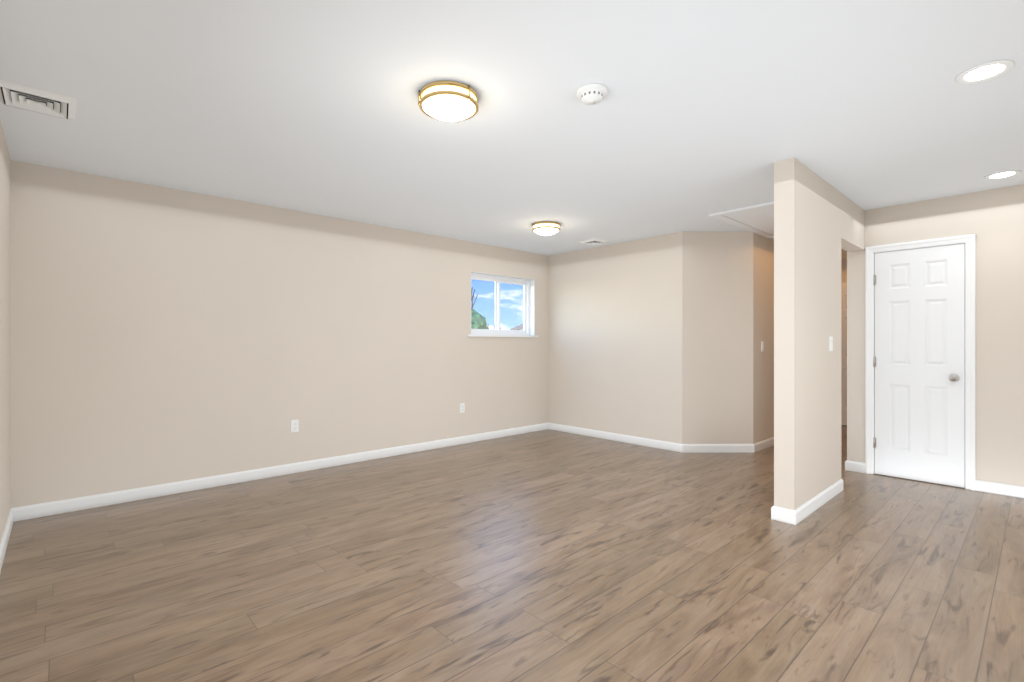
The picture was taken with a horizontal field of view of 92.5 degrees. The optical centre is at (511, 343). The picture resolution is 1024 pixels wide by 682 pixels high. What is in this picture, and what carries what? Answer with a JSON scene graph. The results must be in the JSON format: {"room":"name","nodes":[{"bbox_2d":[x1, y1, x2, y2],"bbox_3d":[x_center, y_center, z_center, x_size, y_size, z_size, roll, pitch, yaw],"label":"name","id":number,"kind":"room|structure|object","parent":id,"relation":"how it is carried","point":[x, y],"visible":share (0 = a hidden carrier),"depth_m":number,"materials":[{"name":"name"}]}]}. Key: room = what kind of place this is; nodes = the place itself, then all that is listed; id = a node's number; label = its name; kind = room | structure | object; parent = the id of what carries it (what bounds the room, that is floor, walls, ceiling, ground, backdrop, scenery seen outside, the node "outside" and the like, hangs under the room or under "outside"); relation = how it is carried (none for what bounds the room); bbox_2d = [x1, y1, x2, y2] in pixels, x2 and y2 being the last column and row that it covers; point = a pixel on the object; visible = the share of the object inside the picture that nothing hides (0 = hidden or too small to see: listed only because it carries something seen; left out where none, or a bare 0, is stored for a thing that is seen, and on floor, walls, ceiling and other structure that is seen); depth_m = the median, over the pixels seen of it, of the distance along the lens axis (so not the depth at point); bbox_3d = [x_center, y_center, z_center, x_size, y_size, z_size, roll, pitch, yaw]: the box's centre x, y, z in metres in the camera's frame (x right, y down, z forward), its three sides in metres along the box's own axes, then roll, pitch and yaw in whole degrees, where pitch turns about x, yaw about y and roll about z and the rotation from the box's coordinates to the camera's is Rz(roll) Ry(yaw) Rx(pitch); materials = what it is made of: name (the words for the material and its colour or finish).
{"room":"empty living room","nodes":[
{"label":"empty living room","id":0,"kind":"room"},
{"bbox_2d":[0,121,10,542],"bbox_3d":[-1.443,-0.020,1.097,0.150,2.440,6.270,0,0,-43],"label":"wall","id":1,"kind":"structure","parent":0,"point":[5,333],"depth_m":2.98,"materials":[{"name":"beige paint"}]},
{"bbox_2d":[11,160,547,507],"bbox_3d":[-1.501,-0.020,5.176,5.300,2.440,0.200,0,0,-43],"label":"wall","id":2,"kind":"structure","parent":0,"point":[161,335],"depth_m":4.18,"materials":[{"name":"beige paint"}]},
{"bbox_2d":[291,419,298,432],"bbox_3d":[-2.018,0.765,4.556,0.072,0.116,0.008,0,0,-43],"label":"electrical outlet","id":3,"kind":"object","parent":2,"relation":"attached to","point":[294,425],"visible":1,"depth_m":4.56,"materials":[{"name":"white plastic"}]},
{"bbox_2d":[460,403,464,412],"bbox_3d":[-0.593,0.770,5.873,0.072,0.116,0.008,0,0,-43],"label":"electrical outlet","id":4,"kind":"object","parent":2,"relation":"attached to","point":[462,407],"visible":1,"depth_m":5.87,"materials":[{"name":"white plastic"}]},
{"bbox_2d":[467,272,537,336],"bbox_3d":[-0.140,-0.484,6.384,1.210,0.792,0.172,0,0,-43],"label":"window","id":5,"kind":"structure","parent":2,"relation":"in","point":[497,280],"depth_m":6.49,"materials":[{"name":"white plastic"}]},
{"bbox_2d":[0,425,1023,681],"bbox_3d":[1.811,1.230,4.104,9.010,0.060,6.270,0,0,-43],"label":"floor","id":6,"kind":"structure","parent":0,"point":[548,555],"depth_m":2.52,"materials":[{"name":"brown wood"}]},
{"bbox_2d":[0,0,1023,259],"bbox_3d":[1.811,-1.300,4.104,9.010,0.120,6.270,0,0,-43],"label":"ceiling","id":7,"kind":"structure","parent":0,"point":[698,114],"depth_m":2.55,"materials":[{"name":"white paint"}]},
{"bbox_2d":[0,80,76,118],"bbox_3d":[-2.417,-1.230,2.491,0.300,0.023,0.300,0,0,-43],"label":"ceiling vent","id":8,"kind":"object","parent":7,"relation":"in","point":[33,99],"visible":1,"depth_m":2.47,"materials":[{"name":"white plastic"}]},
{"bbox_2d":[418,80,478,122],"bbox_3d":[-0.312,-1.185,2.445,0.294,0.109,0.299,0,0,-43],"label":"flush-mount light","id":9,"kind":"object","parent":7,"relation":"attached to","point":[448,101],"visible":0.98,"depth_m":2.37,"materials":[{"name":"white glass"}]},
{"bbox_2d":[532,221,560,235],"bbox_3d":[0.358,-1.185,5.093,0.294,0.109,0.299,0,0,-43],"label":"flush-mount light","id":10,"kind":"object","parent":7,"relation":"attached to","point":[545,228],"visible":1,"depth_m":5.00,"materials":[{"name":"white glass"}]},
{"bbox_2d":[576,83,606,104],"bbox_3d":[0.392,-1.213,2.405,0.150,0.054,0.150,0,0,-43],"label":"smoke detector","id":11,"kind":"object","parent":7,"relation":"attached to","point":[592,94],"visible":1,"depth_m":2.37,"materials":[{"name":"white plastic"}]},
{"bbox_2d":[579,238,608,245],"bbox_3d":[0.985,-1.230,5.948,0.270,0.023,0.270,0,0,-43],"label":"ceiling vent","id":12,"kind":"object","parent":7,"relation":"in","point":[592,242],"visible":1,"depth_m":5.92,"materials":[{"name":"white plastic"}]},
{"bbox_2d":[709,201,773,238],"bbox_3d":[2.700,-1.230,4.910,1.490,0.020,0.788,0,0,-43],"label":"ceiling panel","id":13,"kind":"object","parent":7,"relation":"attached to","point":[758,219],"visible":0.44,"depth_m":4.80,"materials":[{"name":"white paint"}]},
{"bbox_2d":[955,60,1014,83],"bbox_3d":[2.155,-1.236,2.236,0.196,0.008,0.196,0,0,-43],"label":"recessed light","id":14,"kind":"object","parent":7,"relation":"in","point":[987,71],"visible":1,"depth_m":2.23,"materials":[{"name":"white plastic"}]},
{"bbox_2d":[984,170,1020,179],"bbox_3d":[3.595,-1.236,3.595,0.196,0.008,0.196,0,0,-43],"label":"recessed light","id":15,"kind":"object","parent":7,"relation":"in","point":[1002,175],"visible":0.96,"depth_m":3.59,"materials":[{"name":"white plastic"}]},
{"bbox_2d":[548,232,773,443],"bbox_3d":[2.618,-0.020,7.246,3.560,2.440,2.750,0,0,-43],"label":"wall","id":16,"kind":"structure","parent":0,"point":[661,337],"depth_m":5.64,"materials":[{"name":"beige paint"}]},
{"bbox_2d":[0,422,1023,572],"bbox_3d":[1.839,1.154,4.096,8.740,0.092,5.920,0,0,-43],"label":"baseboard","id":17,"kind":"structure","parent":16,"relation":"attached to","point":[801,512],"depth_m":4.23,"materials":[{"name":"white wood"}]},
{"bbox_2d":[761,341,763,350],"bbox_3d":[2.864,0.030,5.594,0.072,0.116,0.012,0,0,-43],"label":"light switch","id":18,"kind":"object","parent":16,"relation":"attached to","point":[762,345],"visible":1,"depth_m":5.58,"materials":[{"name":"white plastic"}]},
{"bbox_2d":[774,157,864,509],"bbox_3d":[2.535,-0.020,3.953,1.910,2.440,0.125,0,0,-43],"label":"wall","id":19,"kind":"structure","parent":0,"point":[819,223],"depth_m":3.44,"materials":[{"name":"beige paint"}]},
{"bbox_2d":[829,336,832,350],"bbox_3d":[2.490,0.000,3.818,0.072,0.116,0.012,0,0,-43],"label":"light switch","id":20,"kind":"object","parent":19,"relation":"attached to","point":[830,343],"visible":0.98,"depth_m":3.81,"materials":[{"name":"white plastic"}]},
{"bbox_2d":[841,259,846,282],"bbox_3d":[5.118,-0.020,7.074,0.120,2.440,0.897,0,0,-43],"label":"wall","id":21,"kind":"structure","parent":0,"point":[843,271],"depth_m":7.22,"materials":[{"name":"beige paint"}]},
{"bbox_2d":[841,287,846,424],"bbox_3d":[5.037,0.179,6.996,0.103,2.030,0.756,0,0,-43],"label":"hall door","id":22,"kind":"structure","parent":21,"relation":"in","point":[843,355],"depth_m":7.20,"materials":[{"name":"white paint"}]},
{"bbox_2d":[847,184,1023,485],"bbox_3d":[4.063,-0.020,3.796,0.120,2.440,2.460,0,0,-43],"label":"wall","id":23,"kind":"structure","parent":0,"point":[992,220],"depth_m":3.96,"materials":[{"name":"beige paint"}]},
{"bbox_2d":[873,243,964,487],"bbox_3d":[3.525,0.181,4.272,0.103,2.025,0.618,0,0,-43],"label":"door","id":24,"kind":"structure","parent":23,"relation":"in","point":[919,361],"depth_m":4.26,"materials":[{"name":"white paint"}]},
{"bbox_2d":[865,234,975,490],"bbox_3d":[3.574,0.152,4.311,0.140,2.096,0.741,0,0,-43],"label":"door frame","id":25,"kind":"structure","parent":23,"relation":"attached to","point":[969,240],"depth_m":4.07,"materials":[{"name":"white wood"}]},
{"label":"outside","id":26,"kind":"structure","parent":0,"visible":0},
{"bbox_2d":[471,287,480,328],"bbox_3d":[-1.335,0.947,11.981,1.942,4.906,2.176,0,0,-43],"label":"tree","id":27,"kind":"object","parent":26,"point":[475,324],"depth_m":11.54,"materials":[{"name":"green plant"}]},
{"bbox_2d":[471,309,486,328],"bbox_3d":[-1.838,0.094,11.951,2.224,2.106,2.126,0,0,-43],"label":"tree","id":28,"kind":"object","parent":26,"point":[475,318],"depth_m":11.69,"materials":[{"name":"green plant"}]},
{"bbox_2d":[510,324,522,329],"bbox_3d":[4.998,0.640,31.992,10.202,7.120,9.798,0,0,0],"label":"house","id":29,"kind":"structure","parent":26,"point":[518,327],"depth_m":27.09,"materials":[{"name":"grey"}]}
]}

